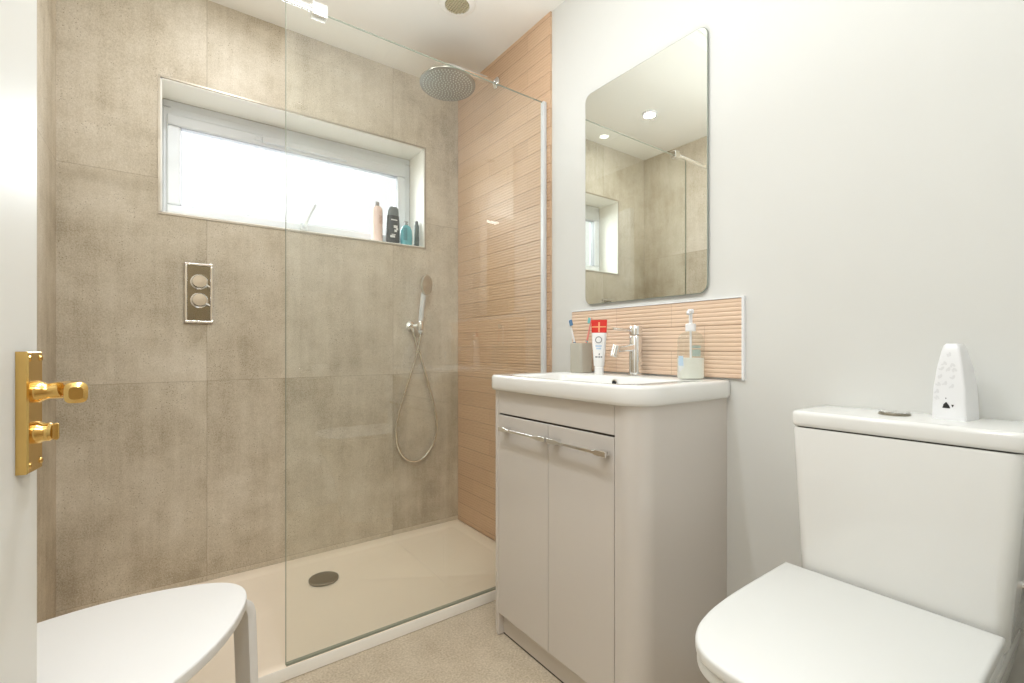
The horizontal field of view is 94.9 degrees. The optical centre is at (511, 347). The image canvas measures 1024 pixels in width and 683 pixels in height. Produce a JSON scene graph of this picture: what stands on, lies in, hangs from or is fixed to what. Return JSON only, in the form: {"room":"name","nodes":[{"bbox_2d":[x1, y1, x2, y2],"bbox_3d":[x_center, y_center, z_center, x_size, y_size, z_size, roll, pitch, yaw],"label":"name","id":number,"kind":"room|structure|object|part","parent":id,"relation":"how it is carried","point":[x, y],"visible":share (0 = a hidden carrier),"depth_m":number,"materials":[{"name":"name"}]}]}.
{"room":"bathroom","nodes":[
{"label":"bathroom","id":0,"kind":"room"},
{"bbox_2d":[37,0,55,622],"bbox_3d":[-0.912,-0.227,0.634,0.100,2.445,2.401,0,0,-36],"label":"wall","id":1,"kind":"structure","parent":0,"point":[46,9],"depth_m":1.52,"materials":[{"name":"paint"}]},
{"bbox_2d":[0,0,87,682],"bbox_3d":[-0.376,-0.021,0.221,0.105,1.977,0.775,0,0,-27],"label":"door","id":2,"kind":"structure","parent":1,"relation":"in","point":[23,391],"depth_m":0.52,"materials":[{"name":"white paint"}]},
{"bbox_3d":[-0.542,0.072,0.528,0.011,0.135,0.037,0,0,-27],"label":"lever plate","id":3,"kind":"part","parent":2,"relation":"part of","materials":[{"name":"gold metal"}]},
{"bbox_3d":[-0.502,0.050,0.534,0.062,0.024,0.027,0,0,25],"label":"lever","id":4,"kind":"part","parent":2,"relation":"part of","materials":[{"name":"gold metal"}]},
{"bbox_2d":[56,0,457,616],"bbox_3d":[-1.012,-0.227,2.211,1.804,2.445,0.260,0,0,-36],"label":"wall","id":5,"kind":"structure","parent":0,"point":[170,472],"depth_m":1.93,"materials":[{"name":"tile"}]},
{"bbox_2d":[184,262,212,322],"bbox_3d":[-1.234,-0.216,1.855,0.095,0.238,0.050,0,0,-36],"label":"shower valve","id":6,"kind":"object","parent":5,"relation":"attached to","point":[198,277],"visible":1,"depth_m":1.86,"materials":[{"name":"silver metal"}]},
{"bbox_3d":[-1.232,-0.187,1.854,0.060,0.060,0.045,0,0,-36],"label":"knob","id":7,"kind":"part","parent":6,"relation":"part of","materials":[{"name":"silver metal"}]},
{"bbox_3d":[-1.232,-0.260,1.854,0.060,0.060,0.045,0,0,-36],"label":"knob","id":8,"kind":"part","parent":6,"relation":"part of","materials":[{"name":"silver metal"}]},
{"bbox_2d":[162,99,409,243],"bbox_3d":[-1.002,-0.779,2.266,1.096,0.508,0.130,0,0,-36],"label":"window","id":9,"kind":"structure","parent":5,"relation":"in","point":[177,117],"depth_m":2.15,"materials":[{"name":"white plastic"}]},
{"bbox_2d":[255,136,346,161],"bbox_3d":[-0.997,-0.950,2.248,0.410,0.028,0.022,0,0,-36],"label":"vent","id":10,"kind":"object","parent":9,"relation":"attached to","point":[269,142],"depth_m":2.24,"materials":[{"name":"white plastic"}]},
{"bbox_3d":[-0.995,-0.579,2.249,0.035,0.035,0.015,0,0,-36],"label":"handle","id":11,"kind":"part","parent":9,"relation":"part of","materials":[{"name":"white plastic"}]},
{"bbox_3d":[-0.964,-0.626,2.239,0.056,0.112,0.040,0,0,-36],"label":"handle lever","id":12,"kind":"part","parent":9,"relation":"part of","materials":[{"name":"white plastic"}]},
{"bbox_2d":[158,74,425,248],"bbox_3d":[-0.902,-0.779,2.130,1.120,0.532,0.007,0,0,-36],"label":"trim","id":13,"kind":"structure","parent":5,"relation":"attached to","point":[159,75],"depth_m":2.00,"materials":[{"name":"silver tile"}]},
{"bbox_2d":[160,77,424,247],"bbox_3d":[-0.954,-0.779,2.200,1.108,0.520,0.173,0,0,-36],"label":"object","id":14,"kind":"structure","parent":5,"relation":"attached to","point":[173,90],"depth_m":2.19,"materials":[{"name":"white paint"}]},
{"bbox_2d":[371,202,382,240],"bbox_3d":[-0.684,-0.630,2.382,0.055,0.211,0.055,0,0,-36],"label":"shampoo bottle","id":15,"kind":"object","parent":14,"relation":"on","point":[376,212],"visible":0.85,"depth_m":2.36,"materials":[{"name":"beige"}]},
{"bbox_2d":[386,206,399,242],"bbox_3d":[-0.614,-0.624,2.420,0.070,0.198,0.045,0,0,-36],"label":"bottle","id":16,"kind":"object","parent":14,"relation":"on","point":[392,216],"visible":0.86,"depth_m":2.40,"materials":[{"name":"grey plastic"}]},
{"bbox_2d":[400,221,411,244],"bbox_3d":[-0.551,-0.591,2.453,0.062,0.132,0.041,0,0,-36],"label":"soap bottle","id":17,"kind":"object","parent":14,"relation":"on","point":[406,232],"visible":0.84,"depth_m":2.44,"materials":[{"name":"teal plastic"}]},
{"bbox_2d":[403,227,406,239],"bbox_3d":[-0.550,-0.588,2.430,0.020,0.065,0.001,0,0,-26],"label":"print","id":18,"kind":"object","parent":17,"relation":"attached to","point":[404,228],"depth_m":2.43,"materials":[{"name":"teal plastic"}]},
{"bbox_2d":[414,221,418,245],"bbox_3d":[-0.504,-0.596,2.485,0.025,0.141,0.025,0,0,-36],"label":"bottle","id":19,"kind":"object","parent":14,"relation":"on","point":[416,226],"visible":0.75,"depth_m":2.47,"materials":[{"name":"grey plastic"}]},
{"bbox_2d":[406,321,423,331],"bbox_3d":[-0.492,-0.106,2.390,0.088,0.055,0.048,0,0,30],"label":"holder","id":20,"kind":"object","parent":5,"relation":"attached to","point":[410,326],"visible":1,"depth_m":2.38,"materials":[{"name":"silver metal"}]},
{"bbox_2d":[395,274,437,462],"bbox_3d":[-0.467,0.109,2.384,0.236,0.958,0.083,0,0,-36],"label":"shower","id":21,"kind":"object","parent":5,"relation":"attached to","point":[426,282],"visible":1,"depth_m":2.38,"materials":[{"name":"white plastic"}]},
{"bbox_2d":[209,0,564,78],"bbox_3d":[-0.255,-1.439,1.178,1.804,0.080,2.501,0,0,-36],"label":"ceiling","id":22,"kind":"structure","parent":0,"point":[473,41],"depth_m":2.05,"materials":[{"name":"white paint"}]},
{"bbox_2d":[439,0,474,16],"bbox_3d":[-0.223,-1.393,1.910,0.148,0.012,0.148,0,0,-36],"label":"ceiling vent","id":23,"kind":"object","parent":22,"relation":"in","point":[456,8],"visible":1,"depth_m":1.92,"materials":[{"name":"white paint"}]},
{"bbox_2d":[445,0,468,13],"bbox_3d":[-0.223,-1.389,1.910,0.094,0.006,0.094,0,0,-43],"label":"vent grille","id":24,"kind":"object","parent":23,"relation":"attached to","point":[451,6],"depth_m":1.92,"materials":[{"name":"beige plastic"}]},
{"bbox_2d":[281,600,561,682],"bbox_3d":[0.203,1.001,0.553,1.804,0.050,4.051,0,0,-36],"label":"floor","id":25,"kind":"structure","parent":0,"point":[465,647],"depth_m":1.47,"materials":[{"name":"tile"}]},
{"bbox_2d":[37,583,257,682],"bbox_3d":[-0.680,0.754,0.812,0.478,0.456,0.444,0,0,-36],"label":"stool","id":26,"kind":"object","parent":25,"relation":"on","point":[168,635],"visible":0.88,"depth_m":0.87,"materials":[{"name":"white paint"}]},
{"bbox_3d":[-0.629,0.765,1.006,0.060,0.434,0.162,0,0,26],"label":"leg","id":27,"kind":"part","parent":26,"relation":"part of","materials":[{"name":"white paint"}]},
{"bbox_2d":[186,519,495,682],"bbox_3d":[-0.697,0.955,1.815,1.539,0.038,0.751,0,0,-36],"label":"shower tray","id":28,"kind":"object","parent":25,"relation":"on","point":[335,596],"visible":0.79,"depth_m":1.81,"materials":[{"name":"ceramic"}]},
{"bbox_2d":[282,0,546,666],"bbox_3d":[-0.502,-0.059,1.506,1.592,1.991,0.048,0,0,-36],"label":"screen","id":29,"kind":"object","parent":28,"relation":"on","point":[318,11],"visible":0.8,"depth_m":1.68,"materials":[{"name":"clear glass"}]},
{"bbox_2d":[496,390,726,682],"bbox_3d":[0.267,0.560,1.471,0.414,0.832,0.613,0,0,-36],"label":"vanity unit","id":30,"kind":"object","parent":25,"relation":"on","point":[611,520],"visible":0.98,"depth_m":1.26,"materials":[{"name":"grey laminate"}]},
{"bbox_3d":[0.103,0.558,1.717,0.387,0.829,0.024,0,0,-36],"label":"panel","id":31,"kind":"part","parent":30,"relation":"part of","materials":[{"name":"grey laminate"}]},
{"bbox_3d":[0.038,0.562,1.494,0.018,0.672,0.254,0,0,-36],"label":"cabinet door","id":32,"kind":"part","parent":30,"relation":"part of","materials":[{"name":"grey laminate"}]},
{"bbox_3d":[0.034,0.267,1.461,0.028,0.015,0.234,0,0,-36],"label":"door handle","id":33,"kind":"part","parent":30,"relation":"part of","materials":[{"name":"silver metal"}]},
{"bbox_3d":[0.176,0.267,1.268,0.028,0.015,0.226,0,0,-36],"label":"door handle","id":34,"kind":"part","parent":30,"relation":"part of","materials":[{"name":"silver metal"}]},
{"bbox_3d":[0.189,0.562,1.288,0.018,0.672,0.252,0,0,-36],"label":"cabinet door","id":35,"kind":"part","parent":30,"relation":"part of","materials":[{"name":"grey laminate"}]},
{"bbox_2d":[492,371,729,406],"bbox_3d":[0.271,0.150,1.472,0.406,0.116,0.638,0,0,-36],"label":"basin","id":36,"kind":"object","parent":30,"relation":"in","point":[617,389],"visible":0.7,"depth_m":1.28,"materials":[{"name":"white ceramic"}]},
{"bbox_2d":[570,343,591,372],"bbox_3d":[0.254,0.038,1.730,0.062,0.108,0.062,0,0,-36],"label":"toothbrush cup","id":37,"kind":"object","parent":36,"relation":"on","point":[580,353],"visible":0.98,"depth_m":1.71,"materials":[{"name":"beige ceramic"}]},
{"bbox_2d":[568,320,575,342],"bbox_3d":[0.234,-0.013,1.748,0.051,0.181,0.017,0,0,18],"label":"toothbrush","id":38,"kind":"object","parent":37,"relation":"in","point":[570,322],"visible":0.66,"depth_m":1.75,"materials":[{"name":"white"}]},
{"bbox_2d":[586,317,591,342],"bbox_3d":[0.271,-0.016,1.717,0.044,0.187,0.012,0,0,2],"label":"toothbrush","id":39,"kind":"object","parent":37,"relation":"in","point":[589,319],"visible":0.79,"depth_m":1.71,"materials":[{"name":"pink plastic"}]},
{"bbox_3d":[0.269,-0.005,1.718,0.040,0.164,0.011,0,0,-1],"label":"brush handle","id":40,"kind":"part","parent":39,"relation":"part of","materials":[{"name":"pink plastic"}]},
{"bbox_2d":[591,320,606,374],"bbox_3d":[0.296,-0.001,1.600,0.034,0.186,0.044,0,0,-36],"label":"toothpaste tube","id":41,"kind":"object","parent":36,"relation":"on","point":[599,327],"visible":1,"depth_m":1.59,"materials":[{"name":"white plastic"}]},
{"bbox_2d":[592,322,605,331],"bbox_3d":[0.295,-0.069,1.596,0.049,0.034,0.005,0,0,19],"label":"print","id":42,"kind":"object","parent":41,"relation":"on","point":[596,326],"depth_m":1.60,"materials":[{"name":"red plastic"}]},
{"bbox_2d":[610,326,642,375],"bbox_3d":[0.373,0.011,1.518,0.127,0.163,0.048,0,0,-36],"label":"tap","id":43,"kind":"object","parent":36,"relation":"on","point":[634,347],"visible":1,"depth_m":1.52,"materials":[{"name":"silver metal"}]},
{"bbox_3d":[0.371,0.001,1.523,0.078,0.029,0.025,0,0,-29],"label":"spout","id":44,"kind":"part","parent":43,"relation":"part of","materials":[{"name":"silver metal"}]},
{"bbox_2d":[677,309,704,378],"bbox_3d":[0.517,-0.009,1.361,0.077,0.203,0.050,0,0,-13],"label":"soap dispenser","id":45,"kind":"object","parent":36,"relation":"on","point":[688,368],"visible":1,"depth_m":1.34,"materials":[{"name":"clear plastic"}]},
{"bbox_3d":[0.436,0.558,1.263,0.387,0.829,0.076,0,0,-36],"label":"panel","id":46,"kind":"part","parent":30,"relation":"part of","materials":[{"name":"grey laminate"}]},
{"bbox_2d":[695,405,1023,682],"bbox_3d":[0.610,0.553,0.819,0.629,0.842,0.373,0,0,-36],"label":"toilet","id":47,"kind":"object","parent":25,"relation":"on","point":[911,524],"visible":1,"depth_m":0.83,"materials":[{"name":"white ceramic"}]},
{"bbox_3d":[0.529,0.486,0.778,0.450,0.021,0.343,0,0,-36],"label":"seat lid","id":48,"kind":"part","parent":47,"relation":"part of","materials":[{"name":"white plastic"}]},
{"bbox_3d":[0.792,0.155,0.946,0.185,0.034,0.362,0,0,-36],"label":"cistern lid","id":49,"kind":"part","parent":47,"relation":"part of","materials":[{"name":"white ceramic"}]},
{"bbox_2d":[932,344,978,421],"bbox_3d":[0.857,0.065,0.909,0.062,0.146,0.052,0,0,-28],"label":"air freshener","id":50,"kind":"object","parent":47,"relation":"on","point":[955,390],"visible":1,"depth_m":0.89,"materials":[{"name":"white plastic"}]},
{"bbox_2d":[934,352,956,399],"bbox_3d":[0.831,0.055,0.900,0.007,0.092,0.034,0,0,-28],"label":"print","id":51,"kind":"object","parent":50,"relation":"attached to","point":[945,383],"depth_m":0.90,"materials":[{"name":"grey"}]},
{"bbox_2d":[461,0,1023,682],"bbox_3d":[0.462,-0.227,1.641,0.100,2.445,2.401,0,0,-36],"label":"wall","id":52,"kind":"structure","parent":0,"point":[866,157],"depth_m":1.13,"materials":[{"name":"paint"}]},
{"bbox_2d":[458,11,551,540],"bbox_3d":[-0.065,-0.229,2.267,0.009,2.340,0.769,0,0,-36],"label":"wall tile","id":53,"kind":"structure","parent":52,"relation":"attached to","point":[499,129],"depth_m":2.27,"materials":[{"name":"beige tile"}]},
{"bbox_2d":[420,62,499,100],"bbox_3d":[-0.230,-1.232,2.151,0.392,0.138,0.248,0,0,-36],"label":"shower head","id":54,"kind":"object","parent":53,"relation":"attached to","point":[444,83],"visible":0.97,"depth_m":2.11},
{"bbox_3d":[-0.288,-1.187,2.108,0.248,0.043,0.248,0,0,-36],"label":"spray plate","id":55,"kind":"part","parent":54,"relation":"part of","materials":[{"name":"silver metal"}]},
{"bbox_3d":[-0.190,-1.254,2.182,0.276,0.070,0.029,0,0,-36],"label":"shower arm","id":56,"kind":"part","parent":54,"relation":"part of","materials":[{"name":"silver metal"}]},
{"bbox_2d":[585,27,707,304],"bbox_3d":[0.431,-0.558,1.590,0.010,0.795,0.503,0,0,-36],"label":"wall mirror","id":57,"kind":"object","parent":52,"relation":"attached to","point":[646,128],"visible":1,"depth_m":1.55,"materials":[{"name":"grey mirror"}]},
{"bbox_2d":[572,296,745,380],"bbox_3d":[0.441,-0.026,1.576,0.012,0.234,0.684,0,0,-36],"label":"backsplash","id":58,"kind":"structure","parent":52,"relation":"attached to","point":[720,332],"depth_m":1.48,"materials":[{"name":"tile"}]}
]}

